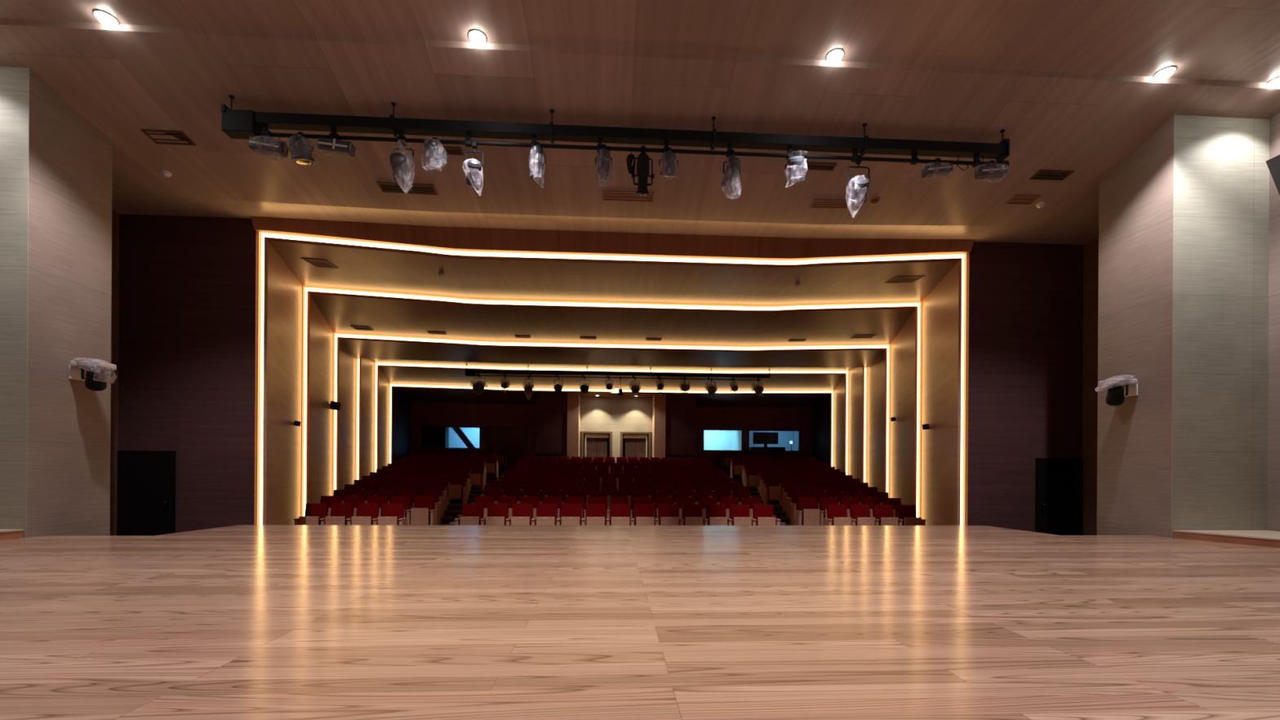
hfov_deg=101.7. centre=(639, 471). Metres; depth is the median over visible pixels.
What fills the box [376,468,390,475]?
seat
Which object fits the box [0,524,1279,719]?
floor
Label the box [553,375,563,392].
lamp
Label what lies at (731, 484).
seat
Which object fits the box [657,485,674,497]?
seat
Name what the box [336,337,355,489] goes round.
wall
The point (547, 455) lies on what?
baseboard
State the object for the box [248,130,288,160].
lamp
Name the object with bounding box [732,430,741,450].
wall
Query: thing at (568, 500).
seat
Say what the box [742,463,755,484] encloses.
seat
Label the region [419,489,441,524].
seat
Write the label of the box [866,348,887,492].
wall
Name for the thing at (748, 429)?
window
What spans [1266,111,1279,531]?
wall
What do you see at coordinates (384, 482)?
seat
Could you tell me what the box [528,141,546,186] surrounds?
lamp
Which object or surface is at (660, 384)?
lamp
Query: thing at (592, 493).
seat
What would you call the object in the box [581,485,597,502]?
seat
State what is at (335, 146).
lamp
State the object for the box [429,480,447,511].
seat
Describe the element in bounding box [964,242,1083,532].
wall
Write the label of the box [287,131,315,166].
lamp
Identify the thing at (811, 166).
ceiling vent
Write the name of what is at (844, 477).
seat
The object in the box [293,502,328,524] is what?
seat
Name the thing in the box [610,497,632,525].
seat
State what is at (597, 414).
wall
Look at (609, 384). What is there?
lamp
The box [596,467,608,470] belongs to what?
seat
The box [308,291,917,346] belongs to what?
ceiling
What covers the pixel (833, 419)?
trim
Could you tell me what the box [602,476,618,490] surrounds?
seat
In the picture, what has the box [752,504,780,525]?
seat
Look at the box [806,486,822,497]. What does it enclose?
seat
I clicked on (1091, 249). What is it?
wall
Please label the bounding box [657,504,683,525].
seat
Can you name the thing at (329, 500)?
seat
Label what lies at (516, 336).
ceiling vent
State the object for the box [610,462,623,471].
seat
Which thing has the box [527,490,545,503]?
seat
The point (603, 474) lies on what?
seat
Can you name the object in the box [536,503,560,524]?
seat
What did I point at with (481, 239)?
trim
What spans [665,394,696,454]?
wall
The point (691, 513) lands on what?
seat
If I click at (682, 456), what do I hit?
baseboard
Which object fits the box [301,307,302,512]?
trim
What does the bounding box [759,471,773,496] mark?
seat
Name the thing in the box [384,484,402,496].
seat
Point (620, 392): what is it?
lamp
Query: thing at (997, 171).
lamp
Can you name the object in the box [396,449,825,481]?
seats
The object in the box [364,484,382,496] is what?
seat
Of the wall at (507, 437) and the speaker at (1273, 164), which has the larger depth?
the wall at (507, 437)
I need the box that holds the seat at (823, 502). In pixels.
[818,497,837,519]
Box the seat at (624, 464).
[623,462,634,472]
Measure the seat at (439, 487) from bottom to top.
0.873 m
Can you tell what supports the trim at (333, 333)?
attached to the wall at (346, 361)
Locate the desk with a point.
(759, 437)
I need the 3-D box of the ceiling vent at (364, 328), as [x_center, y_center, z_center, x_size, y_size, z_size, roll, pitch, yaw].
[-7.854,-4.067,14.738,0.501,0.058,0.301,0,0,-3]
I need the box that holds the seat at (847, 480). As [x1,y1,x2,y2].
[845,478,860,486]
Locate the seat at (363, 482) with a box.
[353,480,370,489]
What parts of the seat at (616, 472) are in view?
backrest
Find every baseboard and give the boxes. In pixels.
[535,453,567,457]
[665,454,696,459]
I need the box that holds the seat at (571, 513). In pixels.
[560,503,585,524]
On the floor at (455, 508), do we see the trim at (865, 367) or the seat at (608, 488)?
the seat at (608, 488)
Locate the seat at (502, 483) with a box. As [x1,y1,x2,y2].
[492,480,508,494]
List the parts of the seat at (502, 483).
backrest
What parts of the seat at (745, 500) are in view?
backrest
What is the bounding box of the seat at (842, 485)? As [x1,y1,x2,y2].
[835,482,851,492]
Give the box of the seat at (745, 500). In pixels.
[741,497,759,518]
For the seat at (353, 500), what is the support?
on the floor at (455, 508)
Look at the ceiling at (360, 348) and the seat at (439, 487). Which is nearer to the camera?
the seat at (439, 487)
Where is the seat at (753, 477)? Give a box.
[744,468,761,491]
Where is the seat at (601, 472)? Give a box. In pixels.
[595,470,608,482]
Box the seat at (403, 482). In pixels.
[391,480,408,489]
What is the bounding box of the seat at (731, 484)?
[725,481,740,497]
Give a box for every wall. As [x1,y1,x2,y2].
[0,66,29,537]
[26,68,112,537]
[110,209,119,535]
[118,213,258,533]
[262,237,302,524]
[306,291,333,502]
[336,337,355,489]
[358,358,374,479]
[376,364,388,469]
[391,386,411,463]
[410,402,536,466]
[448,427,525,448]
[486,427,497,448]
[535,392,567,453]
[580,396,652,462]
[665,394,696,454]
[695,406,812,467]
[703,430,794,450]
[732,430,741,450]
[794,431,798,450]
[812,393,831,466]
[834,373,846,471]
[848,367,864,482]
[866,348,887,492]
[889,306,917,517]
[920,258,961,525]
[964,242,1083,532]
[1082,237,1098,535]
[1097,115,1173,537]
[1171,115,1269,537]
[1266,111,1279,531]
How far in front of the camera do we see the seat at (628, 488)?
14.42 m
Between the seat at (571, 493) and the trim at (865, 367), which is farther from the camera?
the trim at (865, 367)
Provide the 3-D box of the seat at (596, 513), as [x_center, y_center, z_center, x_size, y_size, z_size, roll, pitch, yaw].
[-0.918,1.138,11.310,0.523,0.873,0.386,0,0,-3]
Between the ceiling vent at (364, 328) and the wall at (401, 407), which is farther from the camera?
the wall at (401, 407)
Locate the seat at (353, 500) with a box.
[343,495,364,516]
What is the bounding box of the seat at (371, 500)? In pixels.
[367,496,388,516]
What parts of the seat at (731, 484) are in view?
backrest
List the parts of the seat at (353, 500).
backrest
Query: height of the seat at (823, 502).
0.873 m
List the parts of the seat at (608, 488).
backrest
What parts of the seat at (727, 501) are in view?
backrest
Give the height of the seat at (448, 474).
0.873 m
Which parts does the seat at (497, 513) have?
armrest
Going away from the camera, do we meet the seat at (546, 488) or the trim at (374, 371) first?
the seat at (546, 488)
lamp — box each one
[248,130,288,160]
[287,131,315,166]
[317,133,355,157]
[389,136,414,192]
[422,137,448,174]
[462,138,483,195]
[470,374,488,395]
[499,374,510,392]
[522,375,533,399]
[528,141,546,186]
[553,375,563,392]
[579,376,588,393]
[595,144,613,187]
[605,376,613,390]
[617,377,622,395]
[628,377,640,396]
[631,146,654,195]
[654,377,663,393]
[658,146,678,180]
[678,377,690,394]
[703,377,717,396]
[720,149,741,199]
[728,378,737,395]
[751,378,764,396]
[784,150,807,187]
[845,155,869,217]
[920,158,953,180]
[973,160,1008,182]
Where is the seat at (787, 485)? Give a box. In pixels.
[782,482,799,511]
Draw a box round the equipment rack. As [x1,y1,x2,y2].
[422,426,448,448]
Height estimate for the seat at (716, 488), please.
0.873 m
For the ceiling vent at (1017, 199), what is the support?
in the ceiling at (1071, 85)
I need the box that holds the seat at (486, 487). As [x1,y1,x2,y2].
[482,484,501,496]
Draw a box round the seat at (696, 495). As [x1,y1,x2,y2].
[692,491,709,504]
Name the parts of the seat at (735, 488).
backrest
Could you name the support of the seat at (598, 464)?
on the floor at (455, 508)
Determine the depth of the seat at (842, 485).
15.79 m
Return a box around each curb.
[0,528,24,540]
[1173,529,1279,547]
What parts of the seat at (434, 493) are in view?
backrest, armrest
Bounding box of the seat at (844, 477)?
[839,475,853,482]
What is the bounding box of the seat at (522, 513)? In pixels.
[511,503,536,524]
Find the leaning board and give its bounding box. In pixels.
[452,427,475,448]
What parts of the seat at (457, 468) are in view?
backrest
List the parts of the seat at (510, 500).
backrest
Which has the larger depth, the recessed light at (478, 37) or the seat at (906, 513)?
the seat at (906, 513)
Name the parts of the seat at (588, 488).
backrest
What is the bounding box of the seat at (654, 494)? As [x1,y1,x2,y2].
[651,491,668,504]
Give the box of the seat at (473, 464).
[471,463,485,475]
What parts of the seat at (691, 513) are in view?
armrest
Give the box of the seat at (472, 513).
[454,503,485,524]
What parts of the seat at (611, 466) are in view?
backrest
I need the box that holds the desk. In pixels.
[749,431,785,450]
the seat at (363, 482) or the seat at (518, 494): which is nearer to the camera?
the seat at (518, 494)
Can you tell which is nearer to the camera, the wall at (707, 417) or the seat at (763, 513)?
the seat at (763, 513)
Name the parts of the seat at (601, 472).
backrest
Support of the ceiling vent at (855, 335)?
in the ceiling at (387, 316)
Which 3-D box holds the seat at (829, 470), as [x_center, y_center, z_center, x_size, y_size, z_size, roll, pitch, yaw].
[7.460,0.327,19.785,0.523,0.873,0.386,0,0,-3]
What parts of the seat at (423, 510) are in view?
backrest, armrest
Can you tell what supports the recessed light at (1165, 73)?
in the ceiling at (1071, 85)
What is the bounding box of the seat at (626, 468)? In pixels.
[625,467,636,471]
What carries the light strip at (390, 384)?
attached to the ceiling at (414, 394)
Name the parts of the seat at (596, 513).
armrest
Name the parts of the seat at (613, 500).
backrest, armrest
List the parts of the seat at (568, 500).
armrest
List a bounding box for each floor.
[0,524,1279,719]
[300,466,848,525]
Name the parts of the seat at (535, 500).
backrest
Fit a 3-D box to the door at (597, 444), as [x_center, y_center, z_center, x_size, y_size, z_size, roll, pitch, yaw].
[-2.202,-0.936,26.554,1.560,2.196,0.550,0,0,-3]
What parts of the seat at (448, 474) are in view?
backrest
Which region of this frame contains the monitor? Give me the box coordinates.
[752,431,777,447]
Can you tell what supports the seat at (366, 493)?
on the floor at (455, 508)
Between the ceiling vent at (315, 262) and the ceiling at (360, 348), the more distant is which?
the ceiling at (360, 348)
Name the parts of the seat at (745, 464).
backrest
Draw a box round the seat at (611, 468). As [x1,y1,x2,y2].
[610,467,622,470]
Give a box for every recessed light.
[93,8,119,26]
[467,29,486,45]
[826,48,844,63]
[1153,66,1177,79]
[1266,75,1279,88]
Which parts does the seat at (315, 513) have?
armrest, backrest, armrest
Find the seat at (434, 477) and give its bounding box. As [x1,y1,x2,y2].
[432,475,449,504]
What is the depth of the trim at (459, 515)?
14.12 m
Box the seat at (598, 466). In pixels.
[597,465,610,473]
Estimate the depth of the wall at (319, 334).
13.28 m
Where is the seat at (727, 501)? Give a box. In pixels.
[720,497,738,518]
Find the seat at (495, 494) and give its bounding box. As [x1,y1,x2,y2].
[484,490,502,503]
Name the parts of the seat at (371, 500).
backrest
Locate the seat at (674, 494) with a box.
[671,491,688,504]
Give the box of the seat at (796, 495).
[790,491,817,525]
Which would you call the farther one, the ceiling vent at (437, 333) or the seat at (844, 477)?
the seat at (844, 477)
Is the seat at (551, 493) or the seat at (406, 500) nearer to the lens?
the seat at (406, 500)
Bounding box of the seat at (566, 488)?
[562,485,578,497]
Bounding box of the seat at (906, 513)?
[894,504,926,525]
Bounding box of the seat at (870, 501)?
[861,497,879,517]
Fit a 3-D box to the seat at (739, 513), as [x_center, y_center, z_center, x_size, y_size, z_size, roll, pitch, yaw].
[2.257,1.158,11.485,0.523,0.873,0.386,0,0,-3]
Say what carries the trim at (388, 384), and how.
attached to the wall at (401, 407)
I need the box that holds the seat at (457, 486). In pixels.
[448,475,467,503]
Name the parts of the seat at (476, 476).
backrest, armrest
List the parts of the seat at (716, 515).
armrest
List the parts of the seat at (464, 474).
backrest, armrest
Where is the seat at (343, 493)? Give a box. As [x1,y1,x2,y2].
[333,489,352,502]
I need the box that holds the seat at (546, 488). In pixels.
[542,485,559,496]
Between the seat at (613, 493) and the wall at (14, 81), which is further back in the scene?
the seat at (613, 493)
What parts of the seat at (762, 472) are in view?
armrest, backrest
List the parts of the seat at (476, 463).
backrest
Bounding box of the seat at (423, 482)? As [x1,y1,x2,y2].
[410,480,426,489]
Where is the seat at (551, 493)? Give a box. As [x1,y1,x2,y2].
[547,490,565,503]
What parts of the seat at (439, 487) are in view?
backrest, armrest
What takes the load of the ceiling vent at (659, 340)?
in the ceiling at (387, 316)
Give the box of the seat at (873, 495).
[871,492,888,504]
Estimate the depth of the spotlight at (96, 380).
6.77 m
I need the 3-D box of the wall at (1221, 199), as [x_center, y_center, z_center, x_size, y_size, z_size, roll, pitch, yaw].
[9.898,-1.831,7.248,5.548,7.050,0.235,0,0,-3]
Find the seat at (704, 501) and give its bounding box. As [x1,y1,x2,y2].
[697,497,716,518]
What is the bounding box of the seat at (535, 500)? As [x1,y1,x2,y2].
[520,496,539,517]
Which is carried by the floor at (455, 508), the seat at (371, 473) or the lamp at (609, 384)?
the seat at (371, 473)
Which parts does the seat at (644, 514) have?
armrest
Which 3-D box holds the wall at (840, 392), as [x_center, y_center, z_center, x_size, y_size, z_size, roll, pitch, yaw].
[9.184,-1.255,23.979,0.058,5.987,3.235,0,0,13]
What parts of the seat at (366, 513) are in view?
backrest, armrest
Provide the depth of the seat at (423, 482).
15.09 m
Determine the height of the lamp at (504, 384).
0.696 m
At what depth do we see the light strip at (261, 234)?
9.55 m
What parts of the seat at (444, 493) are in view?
backrest, armrest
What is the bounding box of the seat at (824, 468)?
[823,466,835,471]
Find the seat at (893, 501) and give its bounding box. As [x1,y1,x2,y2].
[881,497,901,517]
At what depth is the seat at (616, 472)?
18.40 m
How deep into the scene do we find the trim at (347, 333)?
15.76 m
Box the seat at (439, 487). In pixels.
[424,484,444,517]
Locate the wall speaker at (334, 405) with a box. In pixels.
[329,400,340,410]
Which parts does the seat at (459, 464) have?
backrest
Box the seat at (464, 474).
[452,472,468,499]
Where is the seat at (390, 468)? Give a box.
[382,466,395,471]
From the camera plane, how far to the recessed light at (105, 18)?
5.72 m
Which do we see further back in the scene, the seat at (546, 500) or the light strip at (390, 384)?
the light strip at (390, 384)
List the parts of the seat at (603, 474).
backrest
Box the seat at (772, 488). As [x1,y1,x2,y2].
[763,478,784,506]
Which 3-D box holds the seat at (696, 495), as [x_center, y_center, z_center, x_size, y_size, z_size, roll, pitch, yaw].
[1.619,0.938,13.453,0.523,0.873,0.386,0,0,-3]
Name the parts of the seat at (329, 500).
backrest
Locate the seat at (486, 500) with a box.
[474,496,494,517]
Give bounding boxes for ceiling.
[0,0,1279,244]
[264,236,961,305]
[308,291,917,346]
[337,337,887,367]
[367,358,855,370]
[377,364,846,390]
[391,386,831,407]
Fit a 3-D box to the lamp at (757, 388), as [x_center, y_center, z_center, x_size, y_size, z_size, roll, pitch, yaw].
[4.828,-3.431,21.287,0.608,0.726,0.581,0,0,-45]
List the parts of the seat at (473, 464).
backrest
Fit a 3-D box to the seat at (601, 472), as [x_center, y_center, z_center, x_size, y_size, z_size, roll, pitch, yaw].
[-1.299,0.379,18.299,0.523,0.873,0.386,0,0,-3]
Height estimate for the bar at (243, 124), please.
0.590 m
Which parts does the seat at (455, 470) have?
backrest, armrest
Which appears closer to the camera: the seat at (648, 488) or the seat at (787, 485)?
the seat at (648, 488)
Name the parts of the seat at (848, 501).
backrest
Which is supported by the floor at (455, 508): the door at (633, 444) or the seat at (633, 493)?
the seat at (633, 493)
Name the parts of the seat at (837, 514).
armrest, backrest, armrest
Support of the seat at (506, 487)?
on the floor at (455, 508)
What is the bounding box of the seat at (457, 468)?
[456,466,471,490]
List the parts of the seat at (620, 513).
armrest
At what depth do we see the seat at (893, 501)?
12.78 m
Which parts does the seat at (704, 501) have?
backrest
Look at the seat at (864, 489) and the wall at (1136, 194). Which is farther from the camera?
the seat at (864, 489)
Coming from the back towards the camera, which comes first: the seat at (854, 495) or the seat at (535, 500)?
the seat at (854, 495)
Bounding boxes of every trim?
[250,216,974,259]
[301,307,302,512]
[304,285,921,306]
[332,333,333,492]
[346,333,835,346]
[355,358,358,479]
[373,370,374,426]
[388,383,389,422]
[449,466,785,525]
[833,418,834,463]
[848,416,848,464]
[865,367,867,482]
[888,358,890,497]
[920,351,921,517]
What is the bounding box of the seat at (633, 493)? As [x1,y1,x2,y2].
[631,490,652,510]
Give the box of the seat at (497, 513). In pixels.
[485,503,511,524]
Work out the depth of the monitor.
30.91 m
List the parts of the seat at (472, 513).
armrest, armrest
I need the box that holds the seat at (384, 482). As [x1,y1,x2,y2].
[373,480,389,489]
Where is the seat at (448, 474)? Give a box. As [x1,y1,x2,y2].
[435,472,451,499]
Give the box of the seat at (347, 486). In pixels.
[344,484,362,496]
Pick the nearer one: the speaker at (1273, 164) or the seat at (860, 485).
the speaker at (1273, 164)
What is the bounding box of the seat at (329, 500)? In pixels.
[320,495,342,516]
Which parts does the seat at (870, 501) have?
backrest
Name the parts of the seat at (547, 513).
armrest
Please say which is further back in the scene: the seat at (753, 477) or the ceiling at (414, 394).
the ceiling at (414, 394)
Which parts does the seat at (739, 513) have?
armrest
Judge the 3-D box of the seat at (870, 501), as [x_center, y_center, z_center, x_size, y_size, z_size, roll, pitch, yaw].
[5.705,1.072,12.677,0.523,0.873,0.386,0,0,-3]
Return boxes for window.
[421,426,479,448]
[485,426,526,448]
[702,429,742,451]
[748,429,799,451]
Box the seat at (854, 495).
[851,492,869,504]
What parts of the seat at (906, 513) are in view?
backrest, armrest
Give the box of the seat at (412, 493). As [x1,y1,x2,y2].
[398,489,417,508]
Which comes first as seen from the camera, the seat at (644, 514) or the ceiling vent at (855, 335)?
the seat at (644, 514)
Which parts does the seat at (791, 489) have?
armrest, backrest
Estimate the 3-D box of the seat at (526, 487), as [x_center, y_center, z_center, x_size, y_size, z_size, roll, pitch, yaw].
[-2.934,0.801,14.203,0.523,0.873,0.386,0,0,-3]
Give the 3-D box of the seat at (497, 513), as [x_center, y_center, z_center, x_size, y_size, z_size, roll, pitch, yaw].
[-3.035,1.124,11.193,0.523,0.873,0.386,0,0,-3]
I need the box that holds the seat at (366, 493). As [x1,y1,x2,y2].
[355,489,374,503]
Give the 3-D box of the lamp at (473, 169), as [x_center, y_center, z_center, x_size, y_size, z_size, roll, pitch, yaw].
[-2.176,-3.962,6.798,0.270,0.715,0.309,0,0,-3]
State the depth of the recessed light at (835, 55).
6.17 m
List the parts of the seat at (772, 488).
armrest, backrest, armrest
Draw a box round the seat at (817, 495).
[812,491,830,509]
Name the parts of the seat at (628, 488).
backrest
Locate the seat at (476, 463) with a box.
[472,462,485,471]
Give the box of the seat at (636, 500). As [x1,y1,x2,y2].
[632,497,655,518]
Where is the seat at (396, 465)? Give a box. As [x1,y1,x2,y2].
[387,463,399,469]
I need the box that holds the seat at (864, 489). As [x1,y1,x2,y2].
[861,486,877,497]
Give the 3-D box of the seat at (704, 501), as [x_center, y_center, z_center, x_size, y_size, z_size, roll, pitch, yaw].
[1.673,1.046,12.455,0.523,0.873,0.386,0,0,-3]
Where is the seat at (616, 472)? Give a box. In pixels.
[610,470,623,486]
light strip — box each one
[257,231,966,525]
[301,285,921,517]
[332,333,890,497]
[355,358,866,482]
[373,361,848,475]
[388,383,834,466]
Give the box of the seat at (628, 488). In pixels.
[620,485,635,502]
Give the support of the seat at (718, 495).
on the floor at (455, 508)
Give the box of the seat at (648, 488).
[639,485,655,497]
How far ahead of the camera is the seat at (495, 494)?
13.24 m
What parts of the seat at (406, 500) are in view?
armrest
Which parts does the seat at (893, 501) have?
backrest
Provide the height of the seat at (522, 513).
0.873 m
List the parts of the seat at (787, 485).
armrest, backrest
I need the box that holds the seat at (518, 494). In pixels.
[506,490,524,503]
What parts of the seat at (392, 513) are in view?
armrest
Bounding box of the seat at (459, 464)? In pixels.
[457,463,471,486]
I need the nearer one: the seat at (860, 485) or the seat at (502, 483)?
the seat at (502, 483)
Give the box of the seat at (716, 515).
[705,504,732,525]
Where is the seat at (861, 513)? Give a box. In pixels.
[849,504,879,525]
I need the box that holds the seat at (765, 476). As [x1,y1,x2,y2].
[760,474,781,500]
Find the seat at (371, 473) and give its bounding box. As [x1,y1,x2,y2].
[369,471,384,479]
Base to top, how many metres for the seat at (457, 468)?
0.873 m
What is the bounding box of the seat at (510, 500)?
[497,496,516,517]
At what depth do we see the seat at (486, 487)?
14.22 m
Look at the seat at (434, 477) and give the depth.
16.10 m
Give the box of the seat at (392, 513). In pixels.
[377,503,407,524]
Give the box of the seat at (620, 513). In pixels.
[609,503,634,525]
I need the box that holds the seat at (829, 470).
[827,469,839,475]
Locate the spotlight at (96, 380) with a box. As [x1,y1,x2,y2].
[68,357,116,391]
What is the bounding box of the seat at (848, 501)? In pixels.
[840,497,858,517]
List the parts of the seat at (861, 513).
backrest, armrest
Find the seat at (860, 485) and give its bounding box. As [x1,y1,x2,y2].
[853,482,868,492]
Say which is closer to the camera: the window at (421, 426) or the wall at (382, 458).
the wall at (382, 458)
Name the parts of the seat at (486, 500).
backrest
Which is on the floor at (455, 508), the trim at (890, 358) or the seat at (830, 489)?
the seat at (830, 489)
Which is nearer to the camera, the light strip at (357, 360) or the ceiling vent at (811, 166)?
the ceiling vent at (811, 166)
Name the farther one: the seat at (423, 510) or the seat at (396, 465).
the seat at (396, 465)
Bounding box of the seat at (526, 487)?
[523,484,539,496]
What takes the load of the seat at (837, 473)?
on the floor at (455, 508)
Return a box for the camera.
[921,423,929,430]
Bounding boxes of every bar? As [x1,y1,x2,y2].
[221,94,1009,170]
[465,363,769,380]
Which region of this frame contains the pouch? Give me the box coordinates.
[626,154,635,173]
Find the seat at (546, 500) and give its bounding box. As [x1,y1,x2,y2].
[542,496,562,520]
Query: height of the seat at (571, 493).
0.873 m
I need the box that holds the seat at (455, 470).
[454,469,470,494]
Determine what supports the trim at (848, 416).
attached to the wall at (840, 392)
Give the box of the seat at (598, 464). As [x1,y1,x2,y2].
[597,462,610,473]
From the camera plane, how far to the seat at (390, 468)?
18.95 m
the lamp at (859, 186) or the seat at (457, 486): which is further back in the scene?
the seat at (457, 486)
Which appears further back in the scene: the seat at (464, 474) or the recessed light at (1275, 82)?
the seat at (464, 474)
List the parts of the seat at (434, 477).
backrest, armrest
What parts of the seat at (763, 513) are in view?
armrest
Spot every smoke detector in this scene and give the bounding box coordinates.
[160,169,172,177]
[869,196,879,204]
[1035,201,1045,208]
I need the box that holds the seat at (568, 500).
[565,497,586,521]
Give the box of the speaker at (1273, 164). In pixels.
[1265,154,1279,195]
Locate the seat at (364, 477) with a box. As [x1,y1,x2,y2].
[362,475,377,484]
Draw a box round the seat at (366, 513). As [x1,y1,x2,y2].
[351,503,379,524]
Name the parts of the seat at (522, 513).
armrest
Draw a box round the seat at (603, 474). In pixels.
[602,473,617,486]
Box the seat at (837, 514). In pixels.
[823,504,856,525]
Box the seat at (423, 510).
[410,496,437,524]
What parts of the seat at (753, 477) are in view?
armrest, backrest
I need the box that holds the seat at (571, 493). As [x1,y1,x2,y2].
[568,490,587,509]
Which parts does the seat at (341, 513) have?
backrest, armrest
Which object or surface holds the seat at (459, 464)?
on the floor at (455, 508)
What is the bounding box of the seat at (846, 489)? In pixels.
[843,486,859,497]
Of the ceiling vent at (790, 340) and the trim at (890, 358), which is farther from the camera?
the trim at (890, 358)
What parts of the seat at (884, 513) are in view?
backrest, armrest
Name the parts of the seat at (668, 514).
armrest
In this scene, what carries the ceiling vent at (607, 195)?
in the ceiling at (1071, 85)
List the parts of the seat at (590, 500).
backrest, armrest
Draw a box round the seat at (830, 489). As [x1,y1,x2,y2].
[825,486,841,497]
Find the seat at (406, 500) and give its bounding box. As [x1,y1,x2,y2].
[391,496,411,524]
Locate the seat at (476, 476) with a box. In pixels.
[469,466,485,490]
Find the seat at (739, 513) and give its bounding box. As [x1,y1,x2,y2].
[728,504,756,525]
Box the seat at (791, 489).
[786,486,804,518]
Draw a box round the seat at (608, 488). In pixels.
[600,485,617,505]
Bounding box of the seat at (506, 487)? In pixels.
[502,484,520,496]
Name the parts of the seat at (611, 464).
backrest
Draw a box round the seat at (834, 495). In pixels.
[831,492,849,504]
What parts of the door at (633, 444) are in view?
lit frame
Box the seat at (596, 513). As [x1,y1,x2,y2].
[585,503,609,524]
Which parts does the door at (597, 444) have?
lit frame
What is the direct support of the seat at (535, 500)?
on the floor at (455, 508)
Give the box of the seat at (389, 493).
[376,489,395,503]
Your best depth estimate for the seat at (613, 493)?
13.41 m
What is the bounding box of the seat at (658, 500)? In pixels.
[654,497,673,517]
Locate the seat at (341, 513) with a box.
[325,502,354,524]
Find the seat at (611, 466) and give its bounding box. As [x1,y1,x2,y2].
[610,465,624,473]
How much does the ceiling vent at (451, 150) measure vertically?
0.052 m
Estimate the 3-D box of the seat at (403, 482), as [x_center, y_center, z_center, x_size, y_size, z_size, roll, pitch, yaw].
[-6.915,0.667,14.985,0.523,0.873,0.386,0,0,-3]
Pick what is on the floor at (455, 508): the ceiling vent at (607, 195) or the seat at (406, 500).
the seat at (406, 500)
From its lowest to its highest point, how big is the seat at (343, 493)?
0.873 m
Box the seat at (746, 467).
[743,466,759,488]
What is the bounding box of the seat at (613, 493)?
[610,490,631,509]
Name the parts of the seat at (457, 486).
backrest, armrest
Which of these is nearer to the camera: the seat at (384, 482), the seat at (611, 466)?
the seat at (384, 482)
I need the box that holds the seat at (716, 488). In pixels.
[714,486,731,497]
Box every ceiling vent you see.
[140,128,196,146]
[300,257,338,268]
[350,325,373,330]
[376,181,437,195]
[426,331,446,334]
[443,146,463,155]
[515,335,530,337]
[579,337,596,339]
[601,190,654,202]
[645,338,662,341]
[787,339,806,342]
[804,161,836,171]
[809,199,848,208]
[850,334,875,338]
[884,275,924,283]
[1004,194,1040,204]
[1029,169,1074,181]
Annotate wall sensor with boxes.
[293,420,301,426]
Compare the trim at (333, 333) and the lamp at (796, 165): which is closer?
the lamp at (796, 165)
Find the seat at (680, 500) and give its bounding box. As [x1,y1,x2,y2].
[676,497,694,518]
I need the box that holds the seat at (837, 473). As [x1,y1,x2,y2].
[833,471,845,478]
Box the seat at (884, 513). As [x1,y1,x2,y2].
[871,504,902,525]
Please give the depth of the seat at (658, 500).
12.47 m
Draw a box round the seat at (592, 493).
[589,490,609,510]
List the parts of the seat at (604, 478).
backrest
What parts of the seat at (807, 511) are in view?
armrest, backrest, armrest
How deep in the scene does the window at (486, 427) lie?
28.99 m
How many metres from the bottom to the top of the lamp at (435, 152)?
0.413 m
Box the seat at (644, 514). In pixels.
[634,504,658,525]
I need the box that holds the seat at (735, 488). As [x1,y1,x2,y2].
[733,486,751,497]
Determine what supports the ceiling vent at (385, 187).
in the ceiling at (1071, 85)
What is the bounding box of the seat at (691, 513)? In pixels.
[681,504,707,525]
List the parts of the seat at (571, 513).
armrest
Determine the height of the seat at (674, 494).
0.873 m
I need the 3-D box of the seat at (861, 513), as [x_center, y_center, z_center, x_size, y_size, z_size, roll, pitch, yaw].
[5.000,1.176,11.637,0.523,0.873,0.386,0,0,-3]
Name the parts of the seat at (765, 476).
armrest, backrest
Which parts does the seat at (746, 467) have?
backrest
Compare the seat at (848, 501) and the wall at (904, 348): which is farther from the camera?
the wall at (904, 348)
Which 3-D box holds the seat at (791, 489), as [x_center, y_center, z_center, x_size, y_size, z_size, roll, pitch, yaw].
[4.427,0.848,14.610,0.604,0.873,0.386,0,0,-3]
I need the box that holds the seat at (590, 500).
[587,497,609,517]
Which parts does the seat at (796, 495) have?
armrest, backrest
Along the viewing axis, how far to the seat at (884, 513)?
11.72 m
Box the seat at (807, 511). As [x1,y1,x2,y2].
[795,497,824,525]
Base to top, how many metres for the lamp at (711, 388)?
0.756 m
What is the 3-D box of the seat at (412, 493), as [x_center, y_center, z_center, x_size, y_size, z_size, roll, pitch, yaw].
[-5.817,0.890,13.043,0.523,0.873,0.386,0,0,-3]
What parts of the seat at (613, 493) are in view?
backrest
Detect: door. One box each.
[116,450,175,535]
[581,431,612,462]
[620,431,651,461]
[1035,457,1083,535]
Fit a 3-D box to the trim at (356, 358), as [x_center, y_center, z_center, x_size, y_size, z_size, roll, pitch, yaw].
[-9.941,-1.309,18.369,0.165,5.850,0.001,0,0,-3]
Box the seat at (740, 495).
[732,491,749,504]
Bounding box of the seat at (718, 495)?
[711,491,728,504]
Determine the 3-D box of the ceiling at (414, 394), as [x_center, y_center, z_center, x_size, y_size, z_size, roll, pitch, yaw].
[-1.227,-3.841,27.107,22.500,0.225,4.330,0,0,-3]
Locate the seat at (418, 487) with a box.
[404,484,422,496]
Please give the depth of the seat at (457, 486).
15.91 m

